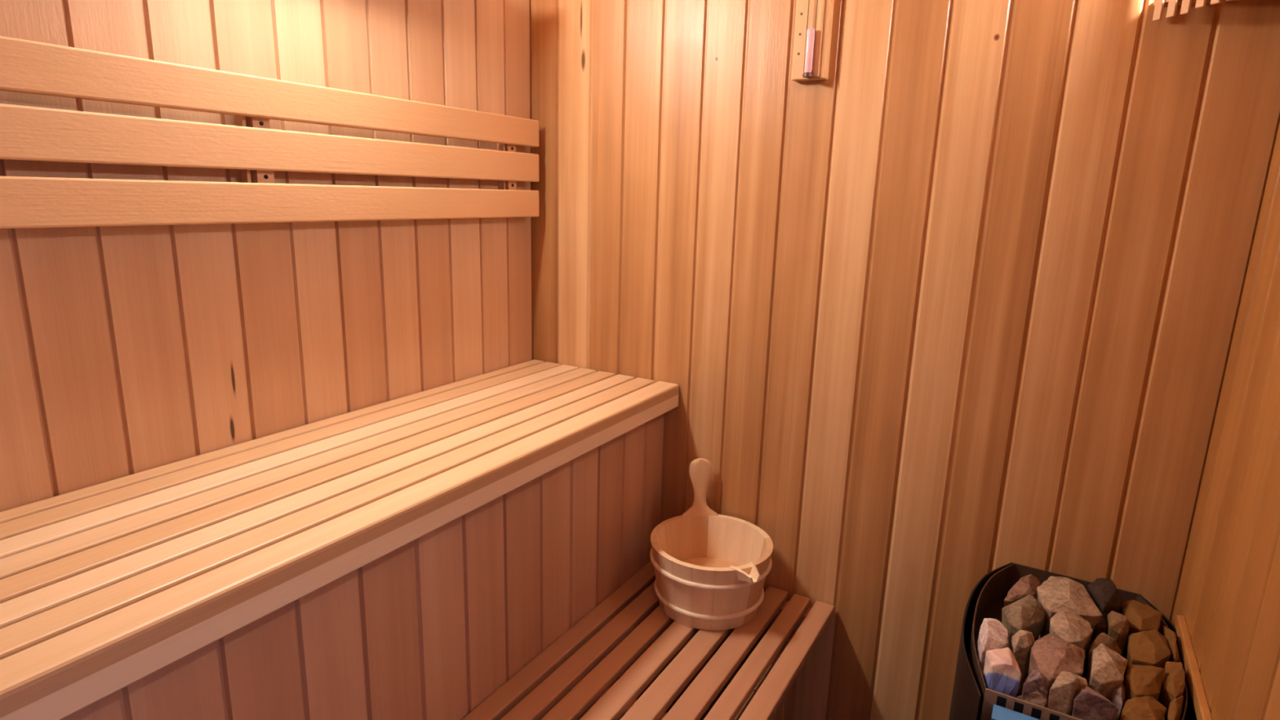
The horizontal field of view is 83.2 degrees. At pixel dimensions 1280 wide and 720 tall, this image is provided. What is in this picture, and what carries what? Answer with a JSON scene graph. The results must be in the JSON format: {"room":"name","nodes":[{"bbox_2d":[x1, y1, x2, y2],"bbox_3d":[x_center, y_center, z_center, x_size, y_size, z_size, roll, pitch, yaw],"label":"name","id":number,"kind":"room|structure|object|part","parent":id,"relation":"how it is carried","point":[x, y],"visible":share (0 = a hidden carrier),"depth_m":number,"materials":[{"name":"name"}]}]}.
{"room":"spa","nodes":[
{"label":"spa","id":0,"kind":"room"},
{"bbox_2d":[0,0,532,511],"bbox_3d":[-0.729,0.016,1.126,0.022,2.060,1.774,9,15,29],"label":"wall","id":1,"kind":"structure","parent":0,"point":[125,351],"depth_m":1.19,"materials":[{"name":"brown wood"}]},
{"bbox_2d":[0,35,538,228],"bbox_3d":[-0.665,-0.318,1.076,0.044,0.224,1.592,9,15,29],"label":"backrest","id":2,"kind":"object","parent":1,"relation":"attached to","point":[28,133],"visible":1,"depth_m":1.10,"materials":[{"name":"brown wood"}]},
{"bbox_3d":[-0.657,-0.237,1.088,0.020,0.062,1.590,9,15,29],"label":"rail","id":3,"kind":"part","parent":2,"relation":"part of","materials":[{"name":"brown wood"}]},
{"bbox_3d":[-0.655,-0.319,1.069,0.020,0.064,1.591,9,15,29],"label":"rail","id":4,"kind":"part","parent":2,"relation":"part of","materials":[{"name":"brown wood"}]},
{"bbox_3d":[-0.652,-0.396,1.052,0.020,0.061,1.592,9,15,29],"label":"rail","id":5,"kind":"part","parent":2,"relation":"part of","materials":[{"name":"brown wood"}]},
{"bbox_2d":[529,0,1279,719],"bbox_3d":[0.338,-0.046,1.522,1.469,2.060,0.022,9,15,29],"label":"wall","id":6,"kind":"structure","parent":0,"point":[944,309],"depth_m":1.39,"materials":[{"name":"brown wood"}]},
{"bbox_2d":[791,0,834,81],"bbox_3d":[0.327,-0.695,1.350,0.066,0.319,0.044,9,15,29],"label":"timer","id":7,"kind":"object","parent":6,"relation":"attached to","point":[814,18],"visible":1,"depth_m":1.36,"materials":[{"name":"brown wood"}]},
{"bbox_2d":[1170,122,1279,719],"bbox_3d":[0.503,0.213,0.425,0.022,2.060,1.774,9,15,29],"label":"wall","id":8,"kind":"structure","parent":0,"point":[1228,597],"depth_m":0.96,"materials":[{"name":"brown wood"}]},
{"bbox_2d":[1174,614,1212,719],"bbox_3d":[0.740,0.467,0.946,0.011,0.021,0.515,9,15,29],"label":"trim","id":9,"kind":"structure","parent":8,"relation":"attached to","point":[1201,705],"depth_m":1.02,"materials":[{"name":"brown wood"}]},
{"bbox_2d":[1152,0,1239,21],"bbox_3d":[0.838,-0.666,0.970,0.185,0.344,0.180,9,15,29],"label":"lampshade","id":10,"kind":"object","parent":8,"relation":"attached to","point":[1171,5],"visible":1,"depth_m":1.08,"materials":[{"name":"brown wood"}]},
{"bbox_3d":[-0.141,1.127,1.011,1.433,0.020,1.774,9,15,29],"label":"floor","id":11,"kind":"structure","parent":0,"visible":0},
{"bbox_2d":[0,359,679,719],"bbox_3d":[-0.516,0.605,1.200,0.428,0.886,1.617,9,15,29],"label":"bench","id":12,"kind":"object","parent":11,"relation":"on","point":[406,557],"visible":0.91,"depth_m":1.03,"materials":[{"name":"brown wood"}]},
{"bbox_2d":[461,560,834,719],"bbox_3d":[-0.178,0.872,1.053,0.436,0.450,1.616,9,15,29],"label":"bench","id":13,"kind":"object","parent":11,"relation":"on","point":[764,687],"visible":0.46,"depth_m":1.37,"materials":[{"name":"brown wood"}]},
{"bbox_2d":[649,457,773,630],"bbox_3d":[0.157,0.393,1.543,0.272,0.279,0.262,9,15,29],"label":"bucket","id":14,"kind":"object","parent":13,"relation":"on","point":[712,568],"visible":1,"depth_m":1.51,"materials":[{"name":"brown wood"}]},
{"bbox_3d":[0.138,0.302,1.654,0.089,0.152,0.028,0,13,-8],"label":"handle","id":15,"kind":"part","parent":14,"relation":"part of","materials":[{"name":"brown wood"}]},
{"bbox_3d":[0.214,0.427,1.428,0.060,0.033,0.048,-5,15,-26],"label":"spout","id":16,"kind":"part","parent":14,"relation":"part of","materials":[{"name":"brown wood"}]},
{"bbox_2d":[948,562,1196,719],"bbox_3d":[0.661,0.730,1.192,0.302,0.715,0.485,9,15,29],"label":"heater","id":17,"kind":"object","parent":11,"relation":"on","point":[971,700],"depth_m":1.07,"materials":[{"name":"stone"}]},
{"bbox_3d":[0.536,0.450,1.101,0.041,0.100,0.090,9,15,29],"label":"heater stone","id":18,"kind":"part","parent":17,"relation":"part of","materials":[{"name":"stone"}]},
{"bbox_3d":[0.515,0.464,1.033,0.041,0.103,0.064,5,14,16],"label":"heater stone","id":19,"kind":"part","parent":17,"relation":"part of","materials":[{"name":"grey stone"}]},
{"bbox_3d":[0.566,0.500,0.942,0.192,0.019,0.024,9,15,29],"label":"rail","id":20,"kind":"part","parent":17,"relation":"part of","materials":[{"name":"blue metal"}]},
{"bbox_3d":[0.666,0.425,1.258,0.113,0.088,0.037,-9,17,-38],"label":"heater stone","id":21,"kind":"part","parent":17,"relation":"part of","materials":[{"name":"brown stone"}]},
{"bbox_3d":[0.574,0.454,1.090,0.031,0.100,0.054,9,15,29],"label":"heater stone","id":22,"kind":"part","parent":17,"relation":"part of","materials":[{"name":"stone"}]},
{"bbox_3d":[0.615,0.436,1.160,0.101,0.106,0.052,-6,15,-30],"label":"heater stone","id":23,"kind":"part","parent":17,"relation":"part of","materials":[{"name":"stone"}]},
{"bbox_2d":[980,688,1082,719],"bbox_3d":[0.572,0.507,0.961,0.212,0.070,0.003,9,15,29],"label":"grille","id":24,"kind":"object","parent":17,"relation":"attached to","point":[990,700],"depth_m":0.99,"materials":[{"name":"metal"}]},
{"bbox_3d":[0.535,0.469,0.980,0.039,0.117,0.030,5,14,15],"label":"heater stone","id":25,"kind":"part","parent":17,"relation":"part of","materials":[{"name":"brown stone"}]},
{"bbox_3d":[0.551,0.475,1.004,0.029,0.096,0.044,13,17,41],"label":"heater stone","id":26,"kind":"part","parent":17,"relation":"part of","materials":[{"name":"brown stone"}]},
{"bbox_3d":[0.595,0.461,1.037,0.067,0.108,0.104,9,15,29],"label":"heater stone","id":27,"kind":"part","parent":17,"relation":"part of","materials":[{"name":"brown stone"}]},
{"bbox_3d":[0.588,0.474,0.991,0.064,0.106,0.034,-10,17,-41],"label":"heater stone","id":28,"kind":"part","parent":17,"relation":"part of","materials":[{"name":"brown stone"}]},
{"bbox_3d":[0.695,0.425,1.196,0.084,0.112,0.122,4,13,9],"label":"heater stone","id":29,"kind":"part","parent":17,"relation":"part of","materials":[{"name":"grey stone"}]},
{"bbox_3d":[0.656,0.447,1.112,0.089,0.109,0.054,-10,18,-42],"label":"heater stone","id":30,"kind":"part","parent":17,"relation":"part of","materials":[{"name":"stone"}]},
{"bbox_3d":[0.607,0.484,0.969,0.050,0.098,0.034,9,15,29],"label":"heater stone","id":31,"kind":"part","parent":17,"relation":"part of","materials":[{"name":"stone"}]},
{"bbox_3d":[0.729,0.445,1.168,0.048,0.091,0.052,9,15,29],"label":"heater stone","id":32,"kind":"part","parent":17,"relation":"part of","materials":[{"name":"brown stone"}]},
{"bbox_3d":[0.695,0.459,1.093,0.054,0.096,0.028,1,13,-1],"label":"heater stone","id":33,"kind":"part","parent":17,"relation":"part of","materials":[{"name":"grey stone"}]},
{"bbox_3d":[0.774,0.424,1.213,0.045,0.111,0.115,5,14,15],"label":"heater stone","id":34,"kind":"part","parent":17,"relation":"part of","materials":[{"name":"grey stone"}]},
{"bbox_3d":[0.658,0.466,1.024,0.042,0.110,0.104,12,16,37],"label":"heater stone","id":35,"kind":"part","parent":17,"relation":"part of","materials":[{"name":"grey stone"}]},
{"bbox_3d":[0.650,0.483,1.001,0.034,0.086,0.058,9,15,29],"label":"heater stone","id":36,"kind":"part","parent":17,"relation":"part of","materials":[{"name":"stone"}]},
{"bbox_3d":[0.755,0.446,1.148,0.029,0.100,0.068,9,15,29],"label":"heater stone","id":37,"kind":"part","parent":17,"relation":"part of","materials":[{"name":"brown stone"}]},
{"bbox_3d":[0.811,0.446,1.173,0.057,0.089,0.106,9,15,29],"label":"heater stone","id":38,"kind":"part","parent":17,"relation":"part of","materials":[{"name":"brown stone"}]},
{"bbox_3d":[0.666,0.492,0.958,0.045,0.091,0.078,13,17,40],"label":"heater stone","id":39,"kind":"part","parent":17,"relation":"part of","materials":[{"name":"brown stone"}]},
{"bbox_3d":[0.700,0.478,1.012,0.043,0.096,0.105,13,17,39],"label":"heater stone","id":40,"kind":"part","parent":17,"relation":"part of","materials":[{"name":"brown stone"}]},
{"bbox_3d":[0.770,0.462,1.098,0.051,0.091,0.100,9,15,29],"label":"heater stone","id":41,"kind":"part","parent":17,"relation":"part of","materials":[{"name":"brown stone"}]},
{"bbox_3d":[0.817,0.462,1.116,0.010,0.084,0.114,8,15,27],"label":"heater stone","id":42,"kind":"part","parent":17,"relation":"part of","materials":[{"name":"brown stone"}]},
{"bbox_3d":[0.748,0.481,1.018,0.023,0.090,0.099,11,16,36],"label":"heater stone","id":43,"kind":"part","parent":17,"relation":"part of","materials":[{"name":"brown stone"}]},
{"bbox_3d":[0.703,0.497,0.954,0.017,0.085,0.100,12,17,38],"label":"heater stone","id":44,"kind":"part","parent":17,"relation":"part of","materials":[{"name":"brown stone"}]}
]}

